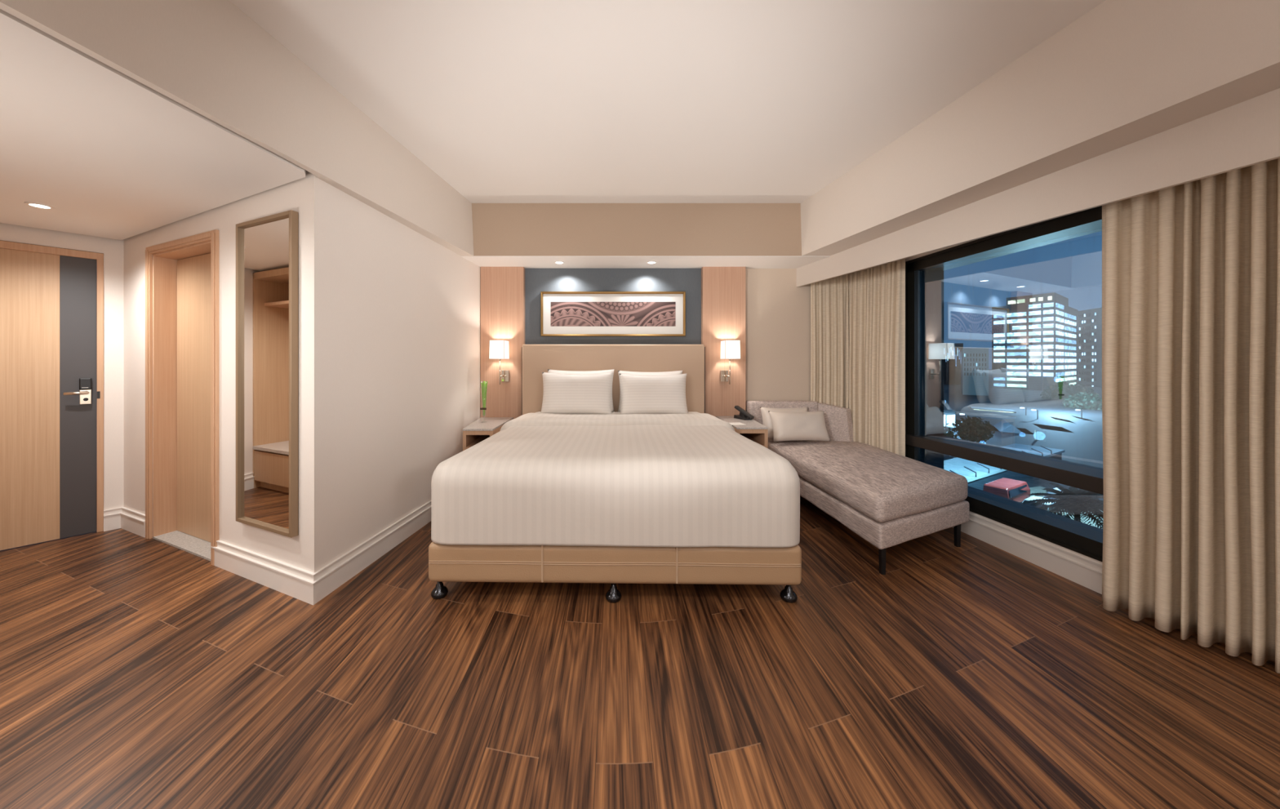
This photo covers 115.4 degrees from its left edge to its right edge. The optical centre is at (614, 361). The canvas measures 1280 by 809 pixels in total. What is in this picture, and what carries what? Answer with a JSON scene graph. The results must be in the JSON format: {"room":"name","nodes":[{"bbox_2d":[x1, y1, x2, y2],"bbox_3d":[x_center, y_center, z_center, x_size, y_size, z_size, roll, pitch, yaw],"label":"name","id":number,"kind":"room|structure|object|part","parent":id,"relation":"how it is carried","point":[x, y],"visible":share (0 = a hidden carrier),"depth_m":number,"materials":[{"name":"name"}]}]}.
{"room":"hotel room","nodes":[
{"label":"hotel room","id":0,"kind":"room"},
{"bbox_2d":[0,222,124,510],"bbox_3d":[-4.152,0.050,2.316,0.140,2.300,1.800,0,0,39],"label":"wall","id":1,"kind":"structure","parent":0,"point":[113,250],"depth_m":2.88,"materials":[{"name":"paint"}]},
{"bbox_2d":[0,240,103,550],"bbox_3d":[-3.878,0.219,2.583,0.187,1.962,0.760,0,0,39],"label":"door","id":2,"kind":"structure","parent":1,"relation":"in","point":[51,299],"depth_m":2.69,"materials":[{"name":"brown wood"}]},
{"bbox_3d":[-3.659,0.215,2.747,0.057,0.024,0.103,0,0,39],"label":"lever handle","id":3,"kind":"part","parent":2,"relation":"part of","materials":[{"name":"beige"}]},
{"bbox_3d":[-3.661,0.245,2.796,0.020,0.100,0.049,0,0,39],"label":"lock plate","id":4,"kind":"part","parent":2,"relation":"part of","materials":[{"name":"beige"}]},
{"bbox_3d":[-3.624,0.235,2.837,0.009,0.050,0.014,0,0,39],"label":"strike plate","id":5,"kind":"part","parent":2,"relation":"part of","materials":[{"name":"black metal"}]},
{"bbox_2d":[0,8,305,239],"bbox_3d":[-3.029,-0.912,1.296,3.050,0.103,3.192,0,0,0],"label":"ceiling","id":6,"kind":"structure","parent":0,"point":[115,157],"depth_m":1.75,"materials":[{"name":"white paint"}]},
{"bbox_2d":[24,201,54,209],"bbox_3d":[-3.243,-0.880,2.280,0.100,0.008,0.100,0,0,0],"label":"recessed light","id":7,"kind":"object","parent":6,"relation":"in","point":[28,203],"visible":1,"depth_m":2.28,"materials":[{"name":"white paint"}]},
{"bbox_2d":[124,169,314,573],"bbox_3d":[-2.519,0.050,2.555,2.308,2.300,0.160,0,0,24],"label":"wall","id":8,"kind":"structure","parent":0,"point":[298,195],"depth_m":2.33,"materials":[{"name":"paint"}]},
{"bbox_2d":[103,506,145,537],"bbox_3d":[-3.408,1.127,2.812,0.421,0.146,0.093,0,0,24],"label":"baseboard","id":9,"kind":"structure","parent":8,"relation":"attached to","point":[123,517],"depth_m":2.86,"materials":[{"name":"white paint"}]},
{"bbox_2d":[152,530,210,560],"bbox_3d":[-2.726,1.194,2.647,0.820,0.012,0.160,0,0,24],"label":"threshold","id":10,"kind":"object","parent":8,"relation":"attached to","point":[194,545],"depth_m":2.64,"materials":[{"name":"stone"}]},
{"bbox_2d":[145,229,218,565],"bbox_3d":[-2.730,0.212,2.637,0.930,1.975,0.182,0,0,24],"label":"door","id":11,"kind":"structure","parent":8,"relation":"in","point":[182,274],"depth_m":2.74,"materials":[{"name":"brown wood"}]},
{"bbox_2d":[235,209,297,537],"bbox_3d":[-1.860,0.062,2.155,0.524,1.651,0.034,0,0,24],"label":"wall mirror","id":12,"kind":"object","parent":8,"relation":"attached to","point":[267,246],"visible":1,"depth_m":2.14,"materials":[{"name":"brown mirror"}]},
{"bbox_2d":[314,175,479,572],"bbox_3d":[-1.474,-0.110,3.019,0.149,2.620,2.005,0,0,6],"label":"wall","id":13,"kind":"structure","parent":0,"point":[397,311],"depth_m":2.50,"materials":[{"name":"paint"}]},
{"bbox_2d":[0,0,474,256],"bbox_3d":[-1.753,-1.163,0.628,0.352,0.475,5.925,0,0,7],"label":"beam","id":14,"kind":"structure","parent":13,"relation":"attached to","point":[209,57],"depth_m":1.67,"materials":[{"name":"paint"}]},
{"bbox_2d":[211,500,431,604],"bbox_3d":[-1.533,1.127,3.062,0.983,0.146,1.934,0,0,24],"label":"baseboard","id":15,"kind":"structure","parent":13,"relation":"attached to","point":[304,585],"depth_m":2.22,"materials":[{"name":"white paint"}]},
{"bbox_2d":[0,495,1279,808],"bbox_3d":[-1.100,1.240,0.900,8.200,0.080,6.600,0,0,0],"label":"floor","id":16,"kind":"structure","parent":0,"point":[137,672],"depth_m":1.46,"materials":[{"name":"brown wood"}]},
{"bbox_2d":[462,417,513,450],"bbox_3d":[-1.140,0.872,3.587,0.320,0.657,0.675,0,0,0],"label":"nightstand","id":17,"kind":"object","parent":16,"relation":"on","point":[483,428],"visible":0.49,"depth_m":3.41,"materials":[{"name":"beige wood"}]},
{"bbox_3d":[-1.244,0.896,3.591,0.034,0.607,0.676,0,0,-7],"label":"panel","id":18,"kind":"part","parent":17,"relation":"part of","materials":[{"name":"brown wood"}]},
{"bbox_2d":[466,435,489,448],"bbox_3d":[-1.133,0.701,3.567,0.254,0.015,0.608,0,0,0],"label":"shelf","id":19,"kind":"object","parent":17,"relation":"attached to","point":[478,438],"depth_m":3.54,"materials":[{"name":"brown wood"}]},
{"bbox_3d":[-1.140,0.576,3.591,0.320,0.034,0.668,0,0,0],"label":"rail","id":20,"kind":"part","parent":17,"relation":"part of","materials":[{"name":"brown wood"}]},
{"bbox_3d":[-1.168,0.360,3.620,0.068,0.365,0.068,0,0,0],"label":"vase","id":21,"kind":"object","parent":17,"relation":"on","visible":0},
{"bbox_2d":[480,381,487,415],"bbox_3d":[-1.167,0.329,3.620,0.054,0.309,0.055,0,0,0],"label":"bunch","id":22,"kind":"object","parent":21,"relation":"in","point":[484,386],"visible":1,"depth_m":3.61,"materials":[{"name":"green plant"}]},
{"bbox_2d":[428,542,801,603],"bbox_3d":[0.006,0.870,2.889,1.859,0.660,1.825,0,0,1],"label":"bed","id":23,"kind":"object","parent":16,"relation":"on","point":[613,565],"visible":0.23,"depth_m":1.98,"materials":[{"name":"beige leather"}]},
{"bbox_2d":[431,411,799,547],"bbox_3d":[0.013,0.672,2.868,1.877,0.453,1.822,0,0,1],"label":"duvet","id":24,"kind":"object","parent":23,"relation":"on","point":[689,479],"visible":0.98,"depth_m":1.97,"materials":[{"name":"white fabric"}]},
{"bbox_2d":[541,372,612,413],"bbox_3d":[-0.337,0.288,3.586,0.637,0.385,0.192,0,0,3],"label":"bed pillow","id":25,"kind":"object","parent":24,"relation":"on","point":[562,393],"visible":0.96,"depth_m":3.52,"materials":[{"name":"white fabric"}]},
{"bbox_2d":[547,368,614,412],"bbox_3d":[-0.310,0.270,3.711,0.621,0.395,0.156,0,0,-2],"label":"bed pillow","id":26,"kind":"object","parent":24,"relation":"on","point":[548,371],"visible":0.11,"depth_m":3.71,"materials":[{"name":"white fabric"}]},
{"bbox_2d":[617,370,682,412],"bbox_3d":[0.330,0.275,3.713,0.602,0.385,0.162,0,0,3],"label":"bed pillow","id":27,"kind":"object","parent":24,"relation":"on","point":[676,372],"visible":0.12,"depth_m":3.71,"materials":[{"name":"white fabric"}]},
{"bbox_2d":[619,373,688,413],"bbox_3d":[0.348,0.295,3.584,0.611,0.374,0.188,0,0,-1],"label":"bed pillow","id":28,"kind":"object","parent":24,"relation":"on","point":[640,393],"visible":0.98,"depth_m":3.52,"materials":[{"name":"white fabric"}]},
{"bbox_2d":[715,416,768,448],"bbox_3d":[1.135,0.865,3.587,0.300,0.670,0.675,0,0,0],"label":"nightstand","id":29,"kind":"object","parent":16,"relation":"on","point":[753,430],"visible":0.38,"depth_m":3.33,"materials":[{"name":"beige wood"}]},
{"bbox_2d":[729,422,746,425],"bbox_3d":[1.020,0.528,3.420,0.140,0.003,0.120,0,0,-8],"label":"note card","id":30,"kind":"object","parent":29,"relation":"on","point":[737,423],"visible":0.82,"depth_m":3.40,"materials":[{"name":"white paper"}]},
{"bbox_2d":[733,405,754,420],"bbox_3d":[1.195,0.471,3.722,0.110,0.117,0.182,0,0,-20],"label":"telephone","id":31,"kind":"object","parent":29,"relation":"on","point":[744,415],"visible":1,"depth_m":3.71,"materials":[{"name":"grey plastic"}]},
{"bbox_3d":[1.135,0.563,3.591,0.300,0.034,0.668,0,0,0],"label":"rail","id":32,"kind":"part","parent":29,"relation":"part of","materials":[{"name":"brown wood"}]},
{"bbox_2d":[739,433,764,446],"bbox_3d":[1.131,0.688,3.567,0.239,0.015,0.608,0,0,0],"label":"shelf","id":33,"kind":"object","parent":29,"relation":"attached to","point":[749,436],"depth_m":3.55,"materials":[{"name":"brown wood"}]},
{"bbox_3d":[1.245,0.890,3.591,0.031,0.620,0.672,0,0,4],"label":"panel","id":34,"kind":"part","parent":29,"relation":"part of","materials":[{"name":"brown wood"}]},
{"bbox_2d":[746,400,969,574],"bbox_3d":[1.815,0.792,3.117,1.040,0.815,1.737,0,0,0],"label":"chaise longue","id":35,"kind":"object","parent":16,"relation":"on","point":[887,499],"visible":0.82,"depth_m":2.62,"materials":[{"name":"grey fabric"}]},
{"bbox_3d":[1.625,0.718,3.925,0.660,0.665,0.120,0,0,0],"label":"backrest","id":36,"kind":"part","parent":35,"relation":"part of","materials":[{"name":"grey fabric"}]},
{"bbox_2d":[760,406,808,438],"bbox_3d":[1.600,0.575,3.785,0.452,0.293,0.158,0,0,3],"label":"throw pillow","id":37,"kind":"object","parent":35,"relation":"on","point":[766,421],"visible":0.27,"depth_m":3.76,"materials":[{"name":"beige fabric"}]},
{"bbox_2d":[768,410,831,441],"bbox_3d":[1.672,0.585,3.661,0.524,0.260,0.202,0,0,-4],"label":"throw pillow","id":38,"kind":"object","parent":35,"relation":"on","point":[810,425],"visible":1,"depth_m":3.60,"materials":[{"name":"beige fabric"}]},
{"bbox_3d":[2.091,0.720,3.864,0.437,0.661,0.138,0,0,20],"label":"armrest","id":39,"kind":"part","parent":35,"relation":"part of","materials":[{"name":"grey fabric"}]},
{"bbox_2d":[768,440,968,522],"bbox_3d":[1.877,0.824,3.066,0.916,0.194,1.619,0,0,0],"label":"seat cushion","id":40,"kind":"object","parent":35,"relation":"on","point":[873,484],"depth_m":2.63,"materials":[{"name":"grey fabric"}]},
{"bbox_3d":[1.515,1.126,2.285,0.026,0.148,0.026,0,0,0],"label":"leg","id":41,"kind":"part","parent":35,"relation":"part of","materials":[{"name":"black metal"}]},
{"bbox_3d":[2.225,1.126,2.622,0.026,0.148,0.026,0,0,0],"label":"leg","id":42,"kind":"part","parent":35,"relation":"part of","materials":[{"name":"black metal"}]},
{"bbox_2d":[229,0,1105,203],"bbox_3d":[0.425,-1.425,0.850,4.350,0.071,6.500,0,0,0],"label":"ceiling","id":43,"kind":"structure","parent":0,"point":[505,101],"depth_m":2.00,"materials":[{"name":"white paint"}]},
{"bbox_2d":[745,268,810,410],"bbox_3d":[0.574,-0.110,4.070,4.053,2.620,0.120,0,0,0],"label":"wall","id":44,"kind":"structure","parent":0,"point":[778,312],"depth_m":4.01,"materials":[{"name":"beige paint"}]},
{"bbox_2d":[488,340,509,384],"bbox_3d":[-1.087,0.011,3.821,0.143,0.413,0.216,0,0,0],"label":"wall lamp","id":45,"kind":"object","parent":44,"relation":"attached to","point":[498,349],"visible":1,"depth_m":3.73,"materials":[{"name":"white fabric"}]},
{"bbox_3d":[-1.087,-0.110,3.808,0.138,0.170,0.189,0,0,0],"label":"lamp shade","id":46,"kind":"part","parent":45,"relation":"part of","materials":[{"name":"white fabric"}]},
{"bbox_3d":[-1.087,0.093,3.830,0.024,0.250,0.024,0,0,0],"label":"rod","id":47,"kind":"part","parent":45,"relation":"part of","materials":[{"name":"silver metal"}]},
{"bbox_3d":[-1.060,0.140,3.921,0.070,0.110,0.017,0,0,0],"label":"wall plate","id":48,"kind":"part","parent":45,"relation":"part of","materials":[{"name":"silver metal"}]},
{"bbox_2d":[480,266,524,418],"bbox_3d":[-1.095,0.137,3.970,0.420,2.127,0.080,0,0,0],"label":"wall panel","id":49,"kind":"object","parent":44,"relation":"attached to","point":[502,289],"depth_m":3.93,"materials":[{"name":"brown wood"}]},
{"bbox_2d":[524,268,701,344],"bbox_3d":[-0.013,-0.363,4.003,1.741,1.127,0.015,0,0,0],"label":"wall panel","id":50,"kind":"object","parent":44,"relation":"attached to","point":[536,280],"depth_m":4.00,"materials":[{"name":"paint"}]},
{"bbox_2d":[540,291,685,336],"bbox_3d":[-0.013,-0.466,3.967,1.417,0.437,0.045,0,0,0],"label":"framed picture","id":51,"kind":"object","parent":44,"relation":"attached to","point":[562,313],"visible":1,"depth_m":3.97,"materials":[{"name":"brown paper"}]},
{"bbox_2d":[550,302,675,326],"bbox_3d":[-0.013,-0.465,3.966,1.227,0.240,0.001,0,0,0],"label":"print","id":52,"kind":"object","parent":51,"relation":"attached to","point":[562,313],"depth_m":3.97},
{"bbox_2d":[521,344,705,415],"bbox_3d":[-0.010,0.369,3.893,1.754,1.062,0.185,0,0,0],"label":"headboard","id":53,"kind":"object","parent":44,"relation":"attached to","point":[536,359],"visible":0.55,"depth_m":3.80,"materials":[{"name":"beige fabric"}]},
{"bbox_2d":[471,203,801,255],"bbox_3d":[0.475,-1.163,3.803,4.050,0.473,0.515,0,0,0],"label":"beam","id":54,"kind":"structure","parent":44,"relation":"attached to","point":[498,228],"depth_m":3.54,"materials":[{"name":"beige paint"}]},
{"bbox_2d":[461,255,830,268],"bbox_3d":[0.475,-0.924,3.804,4.050,0.006,0.513,0,0,0],"label":"trim","id":55,"kind":"structure","parent":44,"relation":"attached to","point":[526,261],"depth_m":3.70,"materials":[{"name":"white paint"}]},
{"bbox_2d":[553,261,564,264],"bbox_3d":[-0.514,-0.922,3.760,0.100,0.008,0.100,0,0,0],"label":"recessed light","id":56,"kind":"object","parent":55,"relation":"in","point":[554,262],"visible":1,"depth_m":3.76,"materials":[{"name":"white paint"}]},
{"bbox_2d":[646,261,657,264],"bbox_3d":[0.346,-0.922,3.760,0.100,0.008,0.100,0,0,0],"label":"recessed light","id":57,"kind":"object","parent":55,"relation":"in","point":[647,262],"visible":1,"depth_m":3.76,"materials":[{"name":"white paint"}]},
{"bbox_2d":[701,266,745,417],"bbox_3d":[1.067,0.137,3.970,0.419,2.127,0.080,0,0,0],"label":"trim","id":58,"kind":"structure","parent":44,"relation":"attached to","point":[722,288],"depth_m":3.93,"materials":[{"name":"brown wood"}]},
{"bbox_2d":[720,340,741,384],"bbox_3d":[1.093,0.011,3.821,0.143,0.413,0.216,0,0,0],"label":"wall lamp","id":59,"kind":"object","parent":44,"relation":"attached to","point":[730,349],"visible":1,"depth_m":3.73,"materials":[{"name":"white fabric"}]},
{"bbox_3d":[1.066,0.140,3.921,0.070,0.110,0.017,0,0,0],"label":"wall plate","id":60,"kind":"part","parent":59,"relation":"part of","materials":[{"name":"silver metal"}]},
{"bbox_3d":[1.093,0.093,3.830,0.024,0.250,0.024,0,0,0],"label":"rod","id":61,"kind":"part","parent":59,"relation":"part of","materials":[{"name":"silver metal"}]},
{"bbox_3d":[1.093,-0.110,3.808,0.138,0.170,0.189,0,0,0],"label":"lamp shade","id":62,"kind":"part","parent":59,"relation":"part of","materials":[{"name":"white fabric"}]},
{"bbox_2d":[796,88,1279,287],"bbox_3d":[2.245,-0.835,0.867,0.266,0.250,6.342,0,0,-6],"label":"curtain pelmet","id":63,"kind":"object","parent":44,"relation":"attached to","point":[1246,133],"depth_m":1.84,"materials":[{"name":"paint"}]},
{"bbox_2d":[905,236,1102,564],"bbox_3d":[2.778,0.100,0.857,0.341,2.200,6.529,0,0,-4],"label":"wall","id":64,"kind":"structure","parent":0,"point":[944,248],"depth_m":2.53,"materials":[{"name":"paint"}]},
{"bbox_2d":[810,258,905,456],"bbox_3d":[2.237,0.150,3.694,0.268,2.040,0.822,0,0,-33],"label":"curtain","id":65,"kind":"object","parent":64,"relation":"hanging from","point":[858,317],"visible":0.57,"depth_m":3.73,"materials":[{"name":"fabric"}]},
{"bbox_2d":[905,205,1103,561],"bbox_3d":[2.604,0.103,2.675,0.271,1.867,1.476,0,0,-5],"label":"window","id":66,"kind":"structure","parent":64,"relation":"in","point":[926,442],"depth_m":2.82,"materials":[{"name":"black metal"}]},
{"bbox_3d":[2.599,0.645,2.675,0.261,0.083,1.435,0,0,-5],"label":"rail","id":67,"kind":"part","parent":66,"relation":"part of","materials":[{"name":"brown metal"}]},
{"bbox_2d":[952,513,1102,594],"bbox_3d":[2.445,1.127,2.964,0.024,0.146,2.077,0,0,-5],"label":"baseboard","id":68,"kind":"structure","parent":64,"relation":"attached to","point":[1087,573],"depth_m":2.37,"materials":[{"name":"white paint"}]},
{"bbox_2d":[800,0,1279,255],"bbox_3d":[2.365,-1.163,0.630,1.470,0.473,5.860,0,0,0],"label":"ceiling beam","id":69,"kind":"structure","parent":64,"relation":"attached to","point":[1123,73],"depth_m":1.75,"materials":[{"name":"paint"}]},
{"bbox_2d":[1102,158,1279,673],"bbox_3d":[2.519,0.152,1.593,0.137,2.045,0.814,0,0,-25],"label":"curtain","id":70,"kind":"object","parent":64,"relation":"hanging from","point":[1191,270],"visible":0.94,"depth_m":1.71,"materials":[{"name":"fabric"}]},
{"label":"outside","id":71,"kind":"structure","parent":0,"visible":0},
{"bbox_2d":[943,369,1103,500],"bbox_3d":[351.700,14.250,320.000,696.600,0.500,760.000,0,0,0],"label":"ground","id":72,"kind":"structure","parent":71,"point":[1083,445],"depth_m":95.24,"materials":[{"name":"grey concrete"}]},
{"bbox_2d":[943,409,955,427],"bbox_3d":[72.202,12.500,88.450,11.515,3.000,8.108,0,0,0],"label":"shop","id":73,"kind":"structure","parent":72,"relation":"on","point":[948,415],"depth_m":85.93,"materials":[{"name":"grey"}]},
{"bbox_2d":[943,426,958,438],"bbox_3d":[51.219,12.026,63.960,5.124,4.150,5.053,0,0,0],"label":"street tree","id":74,"kind":"object","parent":72,"relation":"on","point":[950,433],"visible":0.1,"depth_m":62.49,"materials":[{"name":"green plant"}]},
{"bbox_2d":[943,342,963,384],"bbox_3d":[211.263,1.475,262.500,30.421,25.050,35.000,0,0,0],"label":"block","id":75,"kind":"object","parent":72,"relation":"on","point":[952,352],"visible":0.53,"depth_m":246.72,"materials":[{"name":"grey concrete"}]},
{"bbox_2d":[946,421,962,428],"bbox_3d":[70.992,13.250,83.780,4.400,1.500,1.860,0,0,-29],"label":"car","id":76,"kind":"object","parent":72,"relation":"on","point":[949,425],"visible":0.2,"depth_m":83.36,"materials":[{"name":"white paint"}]},
{"bbox_2d":[951,415,995,443],"bbox_3d":[58.510,11.441,65.966,5.412,5.142,5.618,0,0,0],"label":"street tree","id":77,"kind":"object","parent":72,"relation":"on","point":[980,433],"visible":1,"depth_m":65.09,"materials":[{"name":"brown plant"}]},
{"bbox_2d":[960,347,988,395],"bbox_3d":[162.178,4.237,182.500,31.329,19.526,35.000,0,0,0],"label":"block","id":78,"kind":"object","parent":72,"relation":"on","point":[974,361],"visible":1,"depth_m":167.59,"materials":[{"name":"grey concrete"}]},
{"bbox_2d":[970,406,1016,413],"bbox_3d":[108.750,14.305,116.370,8.826,1.200,13.260,0,0,0],"label":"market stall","id":79,"kind":"object","parent":72,"relation":"on","point":[971,407],"visible":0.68,"depth_m":115.47,"materials":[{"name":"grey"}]},
{"bbox_2d":[943,443,1064,490],"bbox_3d":[38.800,12.551,45.453,48.000,2.898,5.053,0,0,-29],"label":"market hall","id":80,"kind":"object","parent":72,"relation":"on","point":[976,474],"visible":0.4,"depth_m":46.39,"materials":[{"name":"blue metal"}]},
{"bbox_2d":[992,419,1034,434],"bbox_3d":[80.842,13.921,82.996,9.768,2.800,12.408,0,0,0],"label":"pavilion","id":81,"kind":"object","parent":72,"relation":"on","point":[1003,425],"visible":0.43,"depth_m":80.53,"materials":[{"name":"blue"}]},
{"bbox_2d":[1031,408,1038,419],"bbox_3d":[102.037,12.822,98.000,1.390,2.357,0.600,0,0,0],"label":"street lamp","id":82,"kind":"object","parent":72,"relation":"on","point":[1031,409],"visible":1,"depth_m":97.92,"materials":[{"name":"grey metal"}]},
{"bbox_2d":[991,292,1078,391],"bbox_3d":[227.532,-6.713,218.000,58.958,51.575,56.000,0,0,0],"label":"office tower","id":83,"kind":"structure","parent":72,"relation":"on","point":[1035,337],"depth_m":200.73,"materials":[{"name":"glass"}]},
{"bbox_3d":[217.407,-30.500,207.624,37.031,4.000,17.448,0,0,-34],"label":"crown","id":84,"kind":"part","parent":83,"relation":"part of","materials":[{"name":"concrete"}]},
{"bbox_2d":[1034,430,1039,439],"bbox_3d":[75.604,14.116,72.125,1.240,3.600,0.250,0,0,0],"label":"sign","id":85,"kind":"object","parent":72,"relation":"on","point":[1035,431],"visible":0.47,"depth_m":71.99,"materials":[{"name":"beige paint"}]},
{"bbox_2d":[1033,423,1070,432],"bbox_3d":[92.010,15.732,84.936,6.726,3.463,12.528,0,0,0],"label":"pavilion","id":86,"kind":"object","parent":72,"relation":"on","point":[1033,424],"visible":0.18,"depth_m":83.74,"materials":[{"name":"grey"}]},
{"bbox_2d":[1019,486,1103,528],"bbox_3d":[37.644,13.985,33.250,20.000,0.030,24.000,0,0,0],"label":"paving","id":87,"kind":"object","parent":72,"relation":"on","point":[1036,489],"visible":0.14,"depth_m":41.71,"materials":[{"name":"grey concrete"}]},
{"bbox_2d":[982,477,1030,502],"bbox_3d":[38.500,12.950,39.702,5.200,2.100,2.094,0,0,-29],"label":"van","id":88,"kind":"object","parent":87,"relation":"on","point":[1017,491],"visible":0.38,"depth_m":38.87,"materials":[{"name":"red paint"}]},
{"bbox_2d":[1022,495,1063,516],"bbox_3d":[38.548,13.225,36.438,4.500,1.550,1.910,0,0,-29],"label":"car","id":89,"kind":"object","parent":87,"relation":"on","point":[1033,497],"visible":0.16,"depth_m":36.02,"materials":[{"name":"white paint"}]},
{"bbox_2d":[1042,487,1068,511],"bbox_3d":[43.289,13.275,39.023,4.400,1.450,1.860,0,0,-29],"label":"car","id":90,"kind":"object","parent":87,"relation":"on","point":[1055,488],"visible":0.08,"depth_m":39.02,"materials":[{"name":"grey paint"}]},
{"bbox_2d":[1022,482,1103,528],"bbox_3d":[33.167,11.499,29.044,5.526,5.012,5.384,0,0,0],"label":"palm tree","id":91,"kind":"object","parent":87,"relation":"on","point":[1077,502],"visible":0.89,"depth_m":28.72,"materials":[{"name":"brown plant"}]},
{"bbox_2d":[1040,382,1097,400],"bbox_3d":[168.390,13.510,150.161,14.764,11.889,14.907,0,0,0],"label":"street tree","id":92,"kind":"object","parent":72,"relation":"on","point":[1064,389],"visible":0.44,"depth_m":149.24,"materials":[{"name":"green plant"}]},
{"bbox_2d":[1075,408,1082,417],"bbox_3d":[115.053,12.943,100.000,1.390,2.115,0.600,0,0,0],"label":"street lamp","id":93,"kind":"object","parent":72,"relation":"on","point":[1075,409],"visible":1,"depth_m":99.98,"materials":[{"name":"grey metal"}]},
{"bbox_2d":[1062,391,1102,410],"bbox_3d":[140.423,13.421,120.020,10.374,8.633,10.462,0,0,0],"label":"street tree","id":94,"kind":"object","parent":72,"relation":"on","point":[1090,402],"visible":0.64,"depth_m":118.87,"materials":[{"name":"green plant"}]},
{"bbox_2d":[1078,307,1102,386],"bbox_3d":[281.375,0.245,245.000,37.132,59.100,60.000,0,0,0],"label":"apartment block","id":95,"kind":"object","parent":72,"relation":"on","point":[1090,321],"visible":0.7,"depth_m":226.51,"materials":[{"name":"grey"}]}
]}

